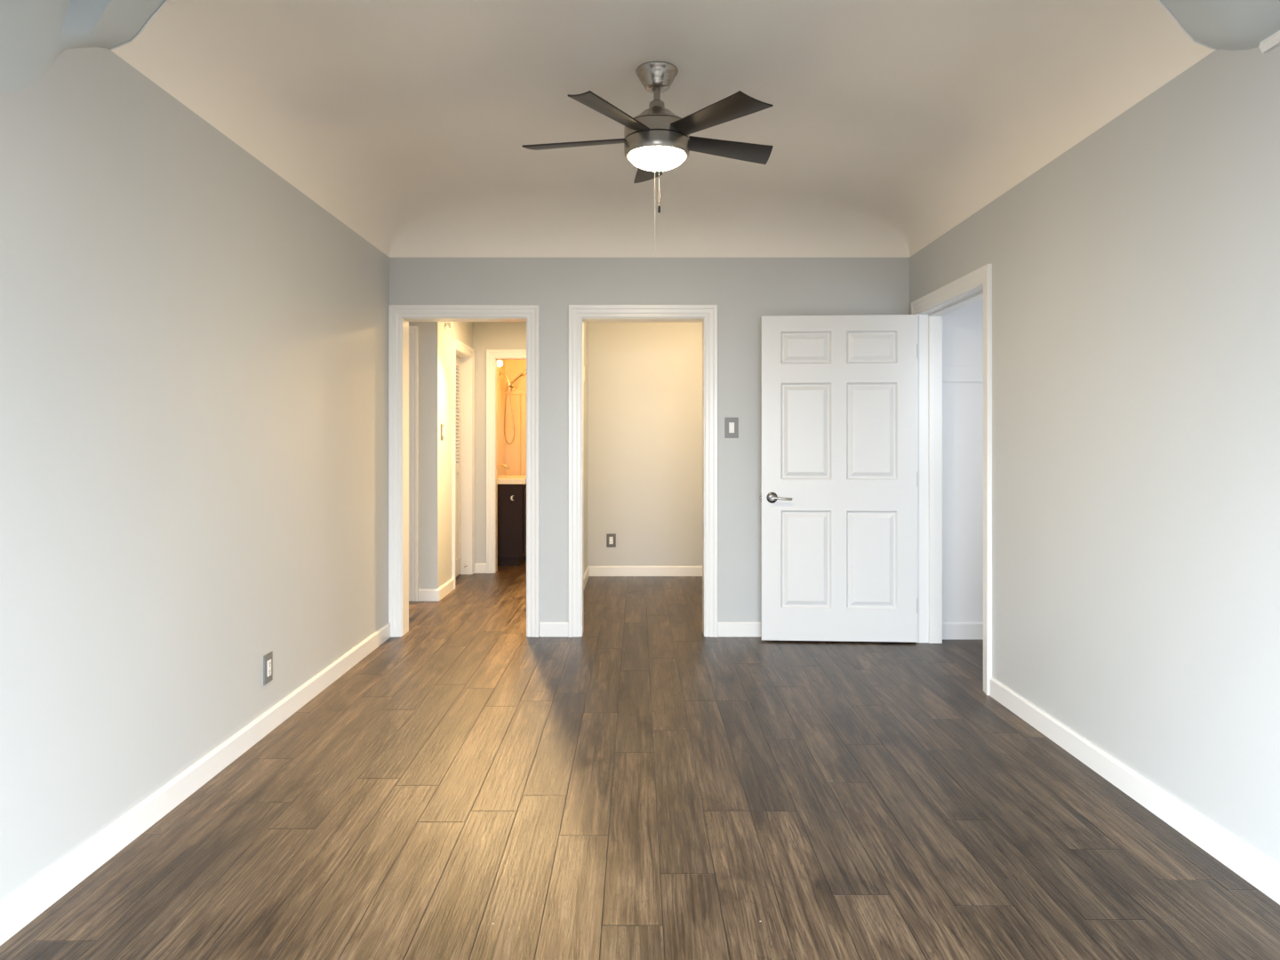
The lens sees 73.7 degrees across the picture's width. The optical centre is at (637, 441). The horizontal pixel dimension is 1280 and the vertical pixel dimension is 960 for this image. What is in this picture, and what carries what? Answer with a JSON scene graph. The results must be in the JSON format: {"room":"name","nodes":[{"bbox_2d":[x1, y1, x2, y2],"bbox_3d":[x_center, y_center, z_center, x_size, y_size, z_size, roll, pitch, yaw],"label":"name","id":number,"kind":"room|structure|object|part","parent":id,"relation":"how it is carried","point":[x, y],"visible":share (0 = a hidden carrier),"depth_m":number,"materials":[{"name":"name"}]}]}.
{"room":"empty living room","nodes":[
{"label":"empty living room","id":0,"kind":"room"},
{"bbox_2d":[0,47,389,904],"bbox_3d":[-1.645,-0.231,1.427,0.120,2.950,8.055,0,0,0],"label":"wall","id":1,"kind":"structure","parent":0,"point":[194,348],"depth_m":2.79,"materials":[{"name":"grey paint"}]},
{"bbox_2d":[0,623,390,945],"bbox_3d":[-1.579,1.198,1.416,0.013,0.092,8.033,0,0,0],"label":"baseboard","id":2,"kind":"structure","parent":1,"relation":"attached to","point":[19,910],"depth_m":2.77,"materials":[{"name":"white paint"}]},
{"bbox_2d":[263,650,272,685],"bbox_3d":[-1.579,0.969,3.655,0.010,0.126,0.082,0,0,0],"label":"outlet","id":3,"kind":"object","parent":1,"relation":"attached to","point":[268,659],"visible":1,"depth_m":3.64,"materials":[{"name":"grey metal"}]},
{"bbox_2d":[267,659,271,676],"bbox_3d":[-1.576,0.969,3.655,0.003,0.067,0.033,0,0,0],"label":"receptacle","id":4,"kind":"object","parent":3,"relation":"attached to","point":[268,660],"depth_m":3.65,"materials":[{"name":"white plastic"}]},
{"bbox_2d":[108,0,1216,50],"bbox_3d":[0.077,-1.326,2.558,3.322,0.306,0.006,0,0,0],"label":"trim","id":5,"kind":"structure","parent":1,"relation":"attached to","point":[165,1],"depth_m":2.56,"materials":[{"name":"white paint"}]},
{"bbox_2d":[408,321,440,589],"bbox_3d":[-2.155,-0.006,6.730,1.190,2.500,0.120,0,0,0],"label":"wall","id":6,"kind":"structure","parent":0,"point":[429,332],"depth_m":6.67,"materials":[{"name":"grey paint"}]},
{"bbox_2d":[408,326,418,601],"bbox_3d":[-2.158,0.171,6.659,0.896,2.146,0.022,0,0,0],"label":"door frame","id":7,"kind":"structure","parent":6,"relation":"attached to","point":[413,331],"depth_m":6.65,"materials":[{"name":"white paint"}]},
{"bbox_2d":[418,589,439,600],"bbox_3d":[-1.628,1.198,6.663,0.162,0.092,0.013,0,0,0],"label":"baseboard","id":8,"kind":"structure","parent":6,"relation":"attached to","point":[424,595],"depth_m":6.66,"materials":[{"name":"white paint"}]},
{"bbox_2d":[440,321,504,586],"bbox_3d":[-1.630,-0.006,8.470,0.140,2.500,3.360,0,0,0],"label":"wall","id":9,"kind":"structure","parent":0,"point":[462,332],"depth_m":7.02,"materials":[{"name":"grey paint"}]},
{"bbox_2d":[440,424,443,439],"bbox_3d":[-1.554,-0.081,6.810,0.012,0.125,0.080,0,0,0],"label":"light switch","id":10,"kind":"object","parent":9,"relation":"attached to","point":[442,425],"visible":1,"depth_m":6.79,"materials":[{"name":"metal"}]},
{"bbox_2d":[438,578,453,600],"bbox_3d":[-1.554,1.198,6.929,0.013,0.092,0.518,0,0,0],"label":"baseboard","id":11,"kind":"structure","parent":9,"relation":"attached to","point":[447,588],"depth_m":6.89,"materials":[{"name":"white paint"}]},
{"bbox_2d":[444,321,452,327],"bbox_3d":[-1.529,-0.951,6.930,0.060,0.056,0.036,0,0,0],"label":"wall sensor","id":12,"kind":"object","parent":9,"relation":"attached to","point":[450,324],"visible":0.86,"depth_m":6.92,"materials":[{"name":"white plastic"}]},
{"bbox_2d":[456,356,460,576],"bbox_3d":[-1.647,0.227,7.638,0.075,2.019,0.719,0,0,0],"label":"door","id":13,"kind":"structure","parent":9,"relation":"in","point":[458,359],"depth_m":7.93,"materials":[{"name":"white paint"}]},
{"bbox_3d":[-1.669,-0.264,7.638,0.025,0.891,0.609,0,0,0],"label":"louver panel","id":14,"kind":"part","parent":13,"relation":"part of","materials":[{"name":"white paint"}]},
{"bbox_2d":[452,337,474,589],"bbox_3d":[-1.619,0.185,7.638,0.162,2.117,0.897,0,0,0],"label":"door frame","id":15,"kind":"structure","parent":9,"relation":"attached to","point":[461,350],"depth_m":8.00,"materials":[{"name":"white paint"}]},
{"bbox_2d":[497,360,502,367],"bbox_3d":[-1.474,-0.806,8.800,0.170,0.100,0.100,0,0,0],"label":"vanity light","id":16,"kind":"object","parent":9,"relation":"attached to","point":[500,363],"visible":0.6,"depth_m":8.78,"materials":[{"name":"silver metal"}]},
{"bbox_2d":[499,369,526,444],"bbox_3d":[-1.390,-0.393,9.654,0.347,0.850,0.123,0,0,13],"label":"shower","id":17,"kind":"object","parent":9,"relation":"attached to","point":[508,384],"visible":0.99,"depth_m":9.63,"materials":[{"name":"silver metal"}]},
{"bbox_3d":[-1.503,-0.732,9.660,0.116,0.148,0.060,0,0,0],"label":"arm","id":18,"kind":"part","parent":17,"relation":"part of","materials":[{"name":"silver metal"}]},
{"bbox_2d":[472,321,526,563],"bbox_3d":[-1.079,-0.006,8.150,1.241,2.500,0.120,0,0,0],"label":"wall","id":19,"kind":"structure","parent":0,"point":[486,335],"depth_m":8.09,"materials":[{"name":"grey paint"}]},
{"bbox_2d":[474,563,486,573],"bbox_3d":[-1.484,1.198,8.084,0.105,0.092,0.013,0,0,0],"label":"baseboard","id":20,"kind":"structure","parent":19,"relation":"attached to","point":[479,568],"depth_m":8.08,"materials":[{"name":"white paint"}]},
{"bbox_2d":[486,349,526,573],"bbox_3d":[-0.993,0.185,8.139,0.877,2.117,0.142,0,0,0],"label":"door frame","id":21,"kind":"structure","parent":19,"relation":"attached to","point":[492,356],"depth_m":8.08,"materials":[{"name":"white paint"}]},
{"bbox_2d":[504,360,526,391],"bbox_3d":[-0.630,-0.006,10.100,1.860,2.500,0.100,0,0,0],"label":"wall","id":22,"kind":"structure","parent":0,"point":[513,368],"depth_m":10.05,"materials":[{"name":"beige paint"}]},
{"bbox_2d":[584,321,587,574],"bbox_3d":[-0.519,-0.006,6.847,0.120,2.500,2.486,0,0,0],"label":"wall","id":23,"kind":"structure","parent":0,"point":[585,323],"depth_m":7.67,"materials":[{"name":"grey paint"}]},
{"bbox_2d":[584,566,589,589],"bbox_3d":[-0.453,1.198,6.756,0.013,0.092,2.306,0,0,0],"label":"baseboard","id":24,"kind":"structure","parent":23,"relation":"attached to","point":[587,573],"depth_m":7.51,"materials":[{"name":"white paint"}]},
{"bbox_2d":[0,558,1279,959],"bbox_3d":[-0.075,1.274,3.790,5.650,0.060,13.020,0,0,0],"label":"floor","id":25,"kind":"structure","parent":0,"point":[641,785],"depth_m":2.75,"materials":[{"name":"brown wood"}]},
{"bbox_2d":[497,475,526,566],"bbox_3d":[-1.326,0.764,8.889,0.462,0.960,0.807,0,0,0],"label":"bathroom vanity","id":26,"kind":"object","parent":25,"relation":"on","point":[511,514],"visible":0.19,"depth_m":8.50,"materials":[{"name":"brown wood"}]},
{"bbox_2d":[497,475,526,484],"bbox_3d":[-1.335,0.354,8.889,0.445,0.140,0.807,0,0,0],"label":"countertop","id":27,"kind":"structure","parent":26,"relation":"on","point":[501,479],"depth_m":8.49,"materials":[{"name":"beige stone"}]},
{"bbox_2d":[497,464,509,477],"bbox_3d":[-1.416,0.288,8.860,0.176,0.156,0.052,0,0,0],"label":"faucet","id":28,"kind":"object","parent":27,"relation":"on","point":[499,466],"visible":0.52,"depth_m":8.85,"materials":[{"name":"silver metal"}]},
{"bbox_3d":[-1.131,0.784,8.700,0.022,0.660,0.360,0,0,0],"label":"cabinet door","id":29,"kind":"part","parent":26,"relation":"part of","materials":[{"name":"black wood"}]},
{"bbox_2d":[497,388,526,475],"bbox_3d":[-0.799,0.324,9.693,1.518,1.839,0.706,0,0,0],"label":"shower surround","id":30,"kind":"object","parent":25,"relation":"on","point":[513,455],"visible":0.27,"depth_m":10.03,"materials":[{"name":"tile"}]},
{"bbox_2d":[0,0,1279,92],"bbox_3d":[0.077,-1.198,-0.020,3.324,0.715,5.160,0,0,0],"label":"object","id":31,"kind":"structure","parent":0,"point":[34,33],"depth_m":2.32,"materials":[{"name":"white paint"}]},
{"bbox_2d":[587,321,702,566],"bbox_3d":[0.245,-0.006,7.959,1.409,2.500,0.100,0,0,0],"label":"wall","id":32,"kind":"structure","parent":0,"point":[644,379],"depth_m":7.91,"materials":[{"name":"grey paint"}]},
{"bbox_2d":[606,533,615,546],"bbox_3d":[-0.242,0.914,7.903,0.086,0.124,0.010,0,0,0],"label":"outlet","id":33,"kind":"object","parent":32,"relation":"attached to","point":[611,538],"visible":1,"depth_m":7.90,"materials":[{"name":"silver metal"}]},
{"bbox_2d":[609,536,613,543],"bbox_3d":[-0.242,0.914,7.900,0.033,0.067,0.003,0,0,0],"label":"receptacle","id":34,"kind":"object","parent":33,"relation":"attached to","point":[611,538],"depth_m":7.90,"materials":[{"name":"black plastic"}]},
{"bbox_2d":[589,566,702,575],"bbox_3d":[0.202,1.198,7.902,1.296,0.092,0.013,0,0,0],"label":"baseboard","id":35,"kind":"structure","parent":32,"relation":"attached to","point":[594,571],"depth_m":7.90,"materials":[{"name":"white paint"}]},
{"bbox_2d":[389,256,909,622],"bbox_3d":[0.087,-0.231,5.529,3.584,2.950,0.149,0,0,0],"label":"wall","id":36,"kind":"structure","parent":0,"point":[744,291],"depth_m":5.46,"materials":[{"name":"grey paint"}]},
{"bbox_2d":[388,304,539,637],"bbox_3d":[-1.105,0.186,5.518,0.959,2.116,0.171,0,0,0],"label":"door frame","id":37,"kind":"structure","parent":36,"relation":"attached to","point":[399,316],"depth_m":5.44,"materials":[{"name":"white paint"}]},
{"bbox_2d":[539,622,568,636],"bbox_3d":[-0.531,1.198,5.448,0.184,0.092,0.013,0,0,0],"label":"baseboard","id":38,"kind":"structure","parent":36,"relation":"attached to","point":[546,628],"depth_m":5.44,"materials":[{"name":"white paint"}]},
{"bbox_2d":[568,304,717,637],"bbox_3d":[0.037,0.185,5.518,0.950,2.117,0.171,0,0,0],"label":"door frame","id":39,"kind":"structure","parent":36,"relation":"attached to","point":[578,314],"depth_m":5.44,"materials":[{"name":"white paint"}]},
{"bbox_2d":[724,417,738,438],"bbox_3d":[0.602,-0.090,5.448,0.086,0.130,0.012,0,0,0],"label":"light switch","id":40,"kind":"object","parent":36,"relation":"attached to","point":[731,424],"visible":1,"depth_m":5.45,"materials":[{"name":"grey metal"}]},
{"bbox_2d":[717,622,760,636],"bbox_3d":[1.114,1.198,5.448,1.202,0.092,0.013,0,0,0],"label":"baseboard","id":41,"kind":"structure","parent":36,"relation":"attached to","point":[724,628],"depth_m":5.44,"materials":[{"name":"white paint"}]},
{"bbox_2d":[111,0,1215,257],"bbox_3d":[0.077,-1.338,4.007,3.324,0.320,2.894,0,0,0],"label":"ceiling","id":42,"kind":"structure","parent":0,"point":[889,124],"depth_m":3.62,"materials":[{"name":"white paint"}]},
{"bbox_2d":[522,61,773,250],"bbox_3d":[0.049,-1.122,3.464,1.040,0.752,1.039,0,0,0],"label":"ceiling fan","id":43,"kind":"object","parent":42,"relation":"hanging from","point":[657,140],"visible":1,"depth_m":3.35,"materials":[{"name":"silver metal"}]},
{"bbox_3d":[-0.248,-1.224,3.515,0.429,0.035,0.129,0,0,10],"label":"blade","id":44,"kind":"part","parent":43,"relation":"part of","materials":[{"name":"black wood"}]},
{"bbox_3d":[-0.108,-1.224,3.162,0.129,0.035,0.429,0,0,31],"label":"blade","id":45,"kind":"part","parent":43,"relation":"part of","materials":[{"name":"black wood"}]},
{"bbox_3d":[0.051,-1.224,3.772,0.132,0.036,0.424,0,0,0],"label":"blade","id":46,"kind":"part","parent":43,"relation":"part of","materials":[{"name":"black wood"}]},
{"bbox_3d":[0.068,-0.954,3.335,0.003,0.415,0.003,0,0,0],"label":"pull cord","id":47,"kind":"part","parent":43,"relation":"part of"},
{"bbox_3d":[0.079,-1.320,3.440,0.248,0.096,0.248,0,0,0],"label":"motor","id":48,"kind":"part","parent":43,"relation":"part of","materials":[{"name":"silver metal"}]},
{"bbox_3d":[0.086,-1.044,3.335,0.004,0.239,0.004,0,0,-23],"label":"pull chain","id":49,"kind":"part","parent":43,"relation":"part of","materials":[{"name":"silver metal"}]},
{"bbox_3d":[0.295,-1.224,3.183,0.129,0.035,0.429,0,0,-43],"label":"blade","id":50,"kind":"part","parent":43,"relation":"part of","materials":[{"name":"black wood"}]},
{"bbox_3d":[0.390,-1.224,3.566,0.429,0.035,0.129,0,0,-25],"label":"blade","id":51,"kind":"part","parent":43,"relation":"part of","materials":[{"name":"black wood"}]},
{"bbox_2d":[942,299,983,622],"bbox_3d":[2.289,-0.006,5.410,0.821,2.500,0.060,0,0,0],"label":"wall","id":52,"kind":"structure","parent":0,"point":[962,328],"depth_m":5.38,"materials":[{"name":"white paint"}]},
{"bbox_2d":[942,622,983,639],"bbox_3d":[2.240,1.191,5.373,0.720,0.106,0.013,0,0,0],"label":"baseboard","id":53,"kind":"structure","parent":52,"relation":"attached to","point":[950,630],"depth_m":5.37,"materials":[{"name":"white paint"}]},
{"bbox_2d":[942,366,983,382],"bbox_3d":[2.239,-0.425,5.370,0.718,0.101,0.019,0,0,0],"label":"trim","id":54,"kind":"structure","parent":52,"relation":"attached to","point":[949,373],"depth_m":5.36,"materials":[{"name":"white paint"}]},
{"bbox_2d":[909,45,1279,867],"bbox_3d":[1.809,-0.231,1.427,0.140,2.950,8.055,0,0,0],"label":"wall","id":55,"kind":"structure","parent":0,"point":[1136,271],"depth_m":2.89,"materials":[{"name":"grey paint"}]},
{"bbox_2d":[760,314,917,642],"bbox_3d":[1.244,0.226,5.259,0.969,2.012,0.092,0,0,3],"label":"door","id":56,"kind":"structure","parent":55,"relation":"in","point":[838,497],"depth_m":5.27,"materials":[{"name":"white paint"}]},
{"bbox_3d":[0.888,0.348,5.258,0.129,0.024,0.049,0,0,3],"label":"lever","id":57,"kind":"part","parent":56,"relation":"part of","materials":[{"name":"silver metal"}]},
{"bbox_2d":[911,264,991,695],"bbox_3d":[1.798,0.185,4.774,0.162,2.117,1.175,0,0,0],"label":"door frame","id":58,"kind":"structure","parent":55,"relation":"attached to","point":[976,285],"depth_m":5.26,"materials":[{"name":"white paint"}]},
{"bbox_2d":[989,676,1279,904],"bbox_3d":[1.732,1.198,0.792,0.013,0.092,6.785,0,0,0],"label":"baseboard","id":59,"kind":"structure","parent":55,"relation":"attached to","point":[1247,863],"depth_m":2.84,"materials":[{"name":"white paint"}]},
{"bbox_2d":[1258,30,1279,53],"bbox_3d":[1.728,-1.089,-0.121,0.022,0.030,4.958,0,0,0],"label":"trim","id":60,"kind":"structure","parent":55,"relation":"attached to","point":[1273,41],"depth_m":2.32,"materials":[{"name":"white paint"}]}
]}

